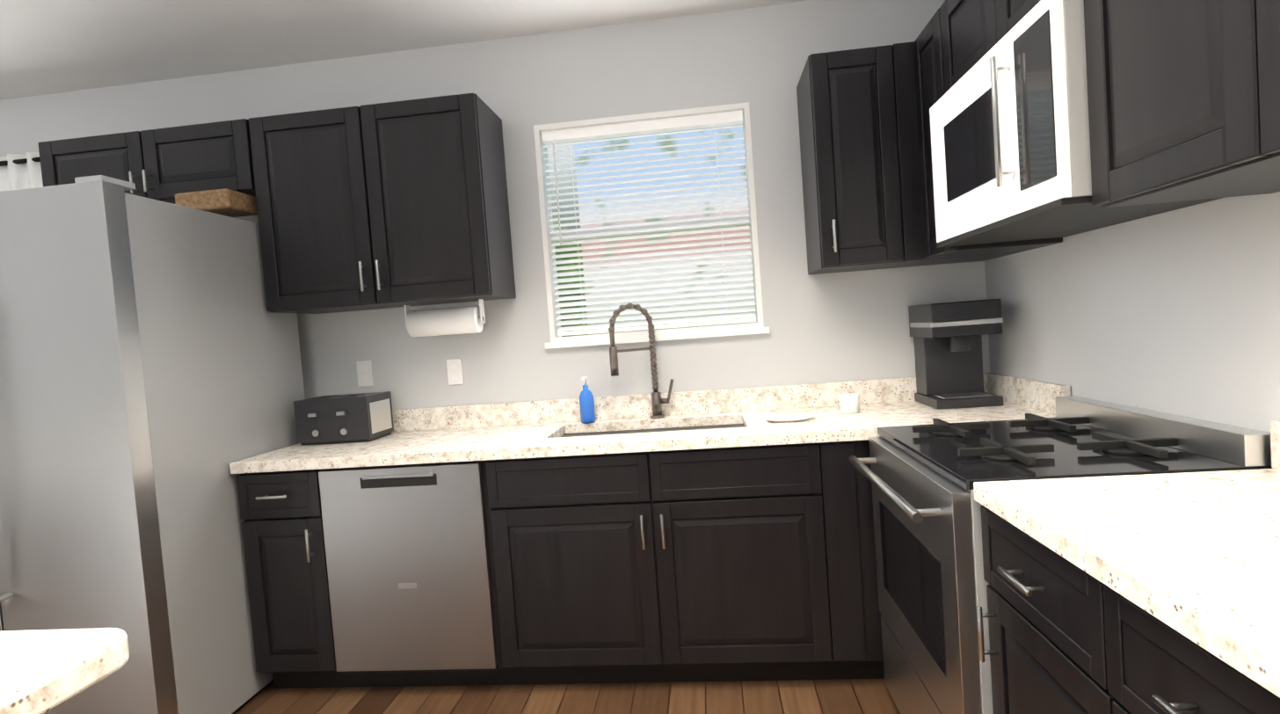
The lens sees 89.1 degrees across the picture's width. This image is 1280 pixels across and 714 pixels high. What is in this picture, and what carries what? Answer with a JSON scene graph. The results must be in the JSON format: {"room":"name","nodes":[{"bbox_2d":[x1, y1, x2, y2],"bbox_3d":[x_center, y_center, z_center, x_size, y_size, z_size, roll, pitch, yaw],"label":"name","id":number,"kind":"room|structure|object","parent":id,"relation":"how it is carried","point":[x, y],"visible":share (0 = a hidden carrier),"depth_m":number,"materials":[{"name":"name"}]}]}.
{"room":"kitchen","nodes":[
{"label":"kitchen","id":0,"kind":"room"},
{"bbox_2d":[0,0,811,100],"bbox_3d":[-2.372,-1.816,-0.739,6.940,1.420,7.770,-4,2,6],"label":"ceiling","id":1,"kind":"structure","parent":0,"point":[48,47],"depth_m":2.73,"materials":[{"name":"paint"}]},
{"bbox_2d":[0,0,989,409],"bbox_3d":[-1.897,-0.745,3.098,6.640,4.100,0.150,-4,2,6],"label":"wall","id":2,"kind":"structure","parent":0,"point":[835,327],"depth_m":2.85,"materials":[{"name":"paint"}]},
{"bbox_2d":[0,152,43,190],"bbox_3d":[-3.831,0.270,3.209,2.564,2.300,0.110,-4,2,6],"label":"curtain","id":3,"kind":"object","parent":2,"relation":"attached to","point":[19,171],"visible":0.06,"depth_m":3.03,"materials":[{"name":"white fabric"}]},
{"bbox_2d":[37,92,516,313],"bbox_3d":[-1.542,-0.584,2.811,1.900,0.790,0.351,-4,2,6],"label":"upper cabinet","id":4,"kind":"object","parent":2,"relation":"attached to","point":[386,206],"depth_m":2.61,"materials":[{"name":"black wood"}]},
{"bbox_2d":[403,298,485,337],"bbox_3d":[-0.840,-0.165,2.802,0.340,0.141,0.116,-4,2,6],"label":"paper towel holder","id":5,"kind":"object","parent":4,"relation":"attached to","point":[447,321],"visible":0.96,"depth_m":2.76,"materials":[{"name":"white paper"}]},
{"bbox_2d":[356,360,373,386],"bbox_3d":[-1.267,0.076,2.992,0.070,0.116,0.009,-4,2,6],"label":"electrical outlet","id":6,"kind":"object","parent":2,"relation":"attached to","point":[364,373],"visible":1,"depth_m":2.99,"materials":[{"name":"white plastic"}]},
{"bbox_2d":[446,358,463,385],"bbox_3d":[-0.839,0.067,2.948,0.070,0.116,0.009,-4,2,6],"label":"electrical outlet","id":7,"kind":"object","parent":2,"relation":"attached to","point":[454,371],"visible":1,"depth_m":2.94,"materials":[{"name":"white plastic"}]},
{"bbox_2d":[533,101,769,349],"bbox_3d":[0.039,-0.564,2.890,0.980,0.985,0.170,-4,2,6],"label":"window","id":8,"kind":"structure","parent":2,"relation":"in","point":[757,327],"depth_m":2.88,"materials":[{"name":"white paint"}]},
{"bbox_2d":[541,109,756,335],"bbox_3d":[0.037,-0.578,2.879,0.884,0.909,0.061,-4,2,6],"label":"window blinds","id":9,"kind":"object","parent":8,"relation":"attached to","point":[637,128],"visible":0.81,"depth_m":2.88,"materials":[{"name":"white plastic"}]},
{"bbox_2d":[391,372,989,432],"bbox_3d":[0.000,0.215,2.862,2.952,0.099,0.020,-4,2,6],"label":"backsplash","id":10,"kind":"structure","parent":2,"relation":"attached to","point":[870,391],"depth_m":2.84,"materials":[{"name":"beige stone"}]},
{"bbox_2d":[796,42,923,274],"bbox_3d":[0.850,-0.748,2.561,0.357,0.790,0.351,-4,2,6],"label":"upper cabinet","id":11,"kind":"object","parent":2,"relation":"attached to","point":[856,127],"depth_m":2.40,"materials":[{"name":"black wood"}]},
{"bbox_2d":[231,678,900,713],"bbox_3d":[-2.128,1.529,-0.604,6.940,0.100,7.770,-4,2,6],"label":"floor","id":12,"kind":"structure","parent":0,"point":[839,696],"depth_m":2.32,"materials":[{"name":"brown wood"}]},
{"bbox_2d":[0,627,129,713],"bbox_3d":[-1.860,0.951,0.438,2.275,0.930,1.250,-4,2,6],"label":"kitchen island","id":13,"kind":"object","parent":12,"relation":"on","point":[43,671],"visible":1,"depth_m":0.84,"materials":[{"name":"white stone"}]},
{"bbox_2d":[0,174,305,713],"bbox_3d":[-1.983,0.395,2.478,0.913,1.890,0.967,-4,2,6],"label":"fridge","id":14,"kind":"object","parent":12,"relation":"on","point":[151,384],"visible":0.94,"depth_m":2.07,"materials":[{"name":"grey metal"}]},
{"bbox_2d":[174,188,257,217],"bbox_3d":[-1.719,-0.622,2.648,0.230,0.079,0.180,-4,2,6],"label":"basket","id":15,"kind":"object","parent":14,"relation":"on","point":[229,202],"visible":0.83,"depth_m":2.56,"materials":[{"name":"wicker"}]},
{"bbox_2d":[230,464,338,688],"bbox_3d":[-1.285,0.843,2.723,0.326,0.875,0.615,-4,2,6],"label":"base cabinet","id":16,"kind":"object","parent":12,"relation":"on","point":[283,528],"depth_m":2.42,"materials":[{"name":"black wood"}]},
{"bbox_2d":[317,453,521,687],"bbox_3d":[-0.809,0.811,2.674,0.763,0.875,0.615,-4,2,6],"label":"dishwasher","id":17,"kind":"object","parent":12,"relation":"on","point":[418,553],"depth_m":2.36,"materials":[{"name":"silver metal"}]},
{"bbox_2d":[503,418,837,683],"bbox_3d":[0.083,0.749,2.580,1.179,0.875,0.615,-4,2,6],"label":"base cabinet","id":18,"kind":"object","parent":12,"relation":"on","point":[725,534],"depth_m":2.28,"materials":[{"name":"black wood"}]},
{"bbox_2d":[229,400,1056,471],"bbox_3d":[-0.026,0.299,2.567,2.952,0.040,0.621,-4,2,6],"label":"countertop","id":19,"kind":"structure","parent":18,"relation":"on","point":[828,419],"depth_m":2.40,"materials":[{"name":"beige stone"}]},
{"bbox_2d":[293,391,393,445],"bbox_3d":[-1.274,0.263,2.801,0.324,0.192,0.230,-4,2,6],"label":"toaster","id":20,"kind":"object","parent":19,"relation":"on","point":[345,418],"visible":0.98,"depth_m":2.71,"materials":[{"name":"grey plastic"}]},
{"bbox_2d":[579,376,595,422],"bbox_3d":[-0.231,0.184,2.805,0.064,0.197,0.066,-4,2,6],"label":"soap bottle","id":21,"kind":"object","parent":19,"relation":"on","point":[586,406],"visible":1,"depth_m":2.78,"materials":[{"name":"blue plastic"}]},
{"bbox_2d":[608,302,673,418],"bbox_3d":[0.007,0.017,2.748,0.254,0.500,0.157,-4,2,6],"label":"faucet","id":22,"kind":"object","parent":19,"relation":"on","point":[657,400],"visible":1,"depth_m":2.77,"materials":[{"name":"black metal"}]},
{"bbox_2d":[762,413,814,421],"bbox_3d":[0.563,0.231,2.467,0.200,0.015,0.140,-4,2,6],"label":"spoon rest","id":23,"kind":"object","parent":19,"relation":"on","point":[788,418],"visible":1,"depth_m":2.48,"materials":[{"name":"white ceramic"}]},
{"bbox_2d":[838,392,859,414],"bbox_3d":[0.819,0.182,2.540,0.080,0.070,0.079,-4,2,6],"label":"cup","id":24,"kind":"object","parent":19,"relation":"on","point":[849,403],"visible":1,"depth_m":2.51,"materials":[{"name":"white ceramic"}]},
{"bbox_2d":[908,298,1003,408],"bbox_3d":[1.242,-0.015,2.567,0.254,0.400,0.282,-4,2,6],"label":"coffee maker","id":25,"kind":"object","parent":19,"relation":"on","point":[948,353],"visible":0.98,"depth_m":2.55,"materials":[{"name":"grey plastic"}]},
{"bbox_2d":[823,436,884,679],"bbox_3d":[1.040,0.684,2.480,0.871,0.875,0.615,-4,2,6],"label":"base cabinet","id":26,"kind":"object","parent":12,"relation":"on","point":[857,614],"depth_m":2.22,"materials":[{"name":"black wood"}]},
{"bbox_2d":[974,494,1068,713],"bbox_3d":[1.041,0.738,1.149,0.601,0.875,0.504,-4,2,6],"label":"base cabinet","id":27,"kind":"object","parent":12,"relation":"on","point":[1025,591],"depth_m":1.25,"materials":[{"name":"black wood"}]},
{"bbox_2d":[848,395,1272,713],"bbox_3d":[1.037,0.657,1.782,0.729,0.985,0.743,-4,2,6],"label":"range","id":28,"kind":"object","parent":12,"relation":"on","point":[932,583],"visible":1,"depth_m":1.60,"materials":[{"name":"grey metal"}]},
{"bbox_2d":[1061,550,1279,713],"bbox_3d":[1.000,0.757,0.743,0.601,0.875,0.568,-4,2,6],"label":"base cabinet","id":29,"kind":"object","parent":12,"relation":"on","point":[1125,656],"depth_m":0.90,"materials":[{"name":"black wood"}]},
{"bbox_2d":[973,465,1279,687],"bbox_3d":[0.930,0.316,0.415,0.612,0.040,1.945,-4,2,6],"label":"countertop","id":30,"kind":"structure","parent":29,"relation":"on","point":[1202,549],"depth_m":1.01,"materials":[{"name":"white stone"}]},
{"bbox_2d":[984,191,1279,432],"bbox_3d":[1.088,-0.795,-1.041,0.150,4.100,7.770,-4,2,6],"label":"wall","id":31,"kind":"structure","parent":0,"point":[1176,311],"depth_m":1.68,"materials":[{"name":"paint"}]},
{"bbox_2d":[985,372,1070,411],"bbox_3d":[1.424,0.130,2.409,0.020,0.099,0.587,-4,2,6],"label":"backsplash","id":32,"kind":"structure","parent":31,"relation":"attached to","point":[1033,393],"depth_m":2.37,"materials":[{"name":"beige stone"}]},
{"bbox_2d":[906,0,1279,265],"bbox_3d":[1.110,-0.728,1.600,0.354,0.790,2.211,-4,2,6],"label":"upper cabinet","id":33,"kind":"object","parent":31,"relation":"attached to","point":[1183,96],"depth_m":1.18,"materials":[{"name":"black wood"}]},
{"bbox_2d":[929,0,1221,247],"bbox_3d":[1.092,-0.576,1.725,0.440,0.450,0.757,-4,2,6],"label":"microwave","id":34,"kind":"object","parent":33,"relation":"attached to","point":[1009,131],"visible":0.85,"depth_m":1.56,"materials":[{"name":"white metal"}]},
{"bbox_2d":[1270,420,1279,469],"bbox_3d":[1.218,0.227,0.381,0.020,0.099,1.945,-4,2,6],"label":"backsplash","id":35,"kind":"structure","parent":31,"relation":"attached to","point":[1275,425],"depth_m":1.34,"materials":[{"name":"beige stone"}]},
{"label":"outside","id":36,"kind":"structure","parent":0,"visible":0},
{"bbox_2d":[546,141,588,336],"bbox_3d":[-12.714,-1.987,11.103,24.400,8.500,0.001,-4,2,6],"label":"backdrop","id":37,"kind":"structure","parent":36,"point":[560,172],"depth_m":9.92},
{"bbox_2d":[574,123,756,334],"bbox_3d":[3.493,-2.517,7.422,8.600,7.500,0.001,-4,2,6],"label":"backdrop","id":38,"kind":"structure","parent":36,"point":[662,156],"depth_m":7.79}
]}

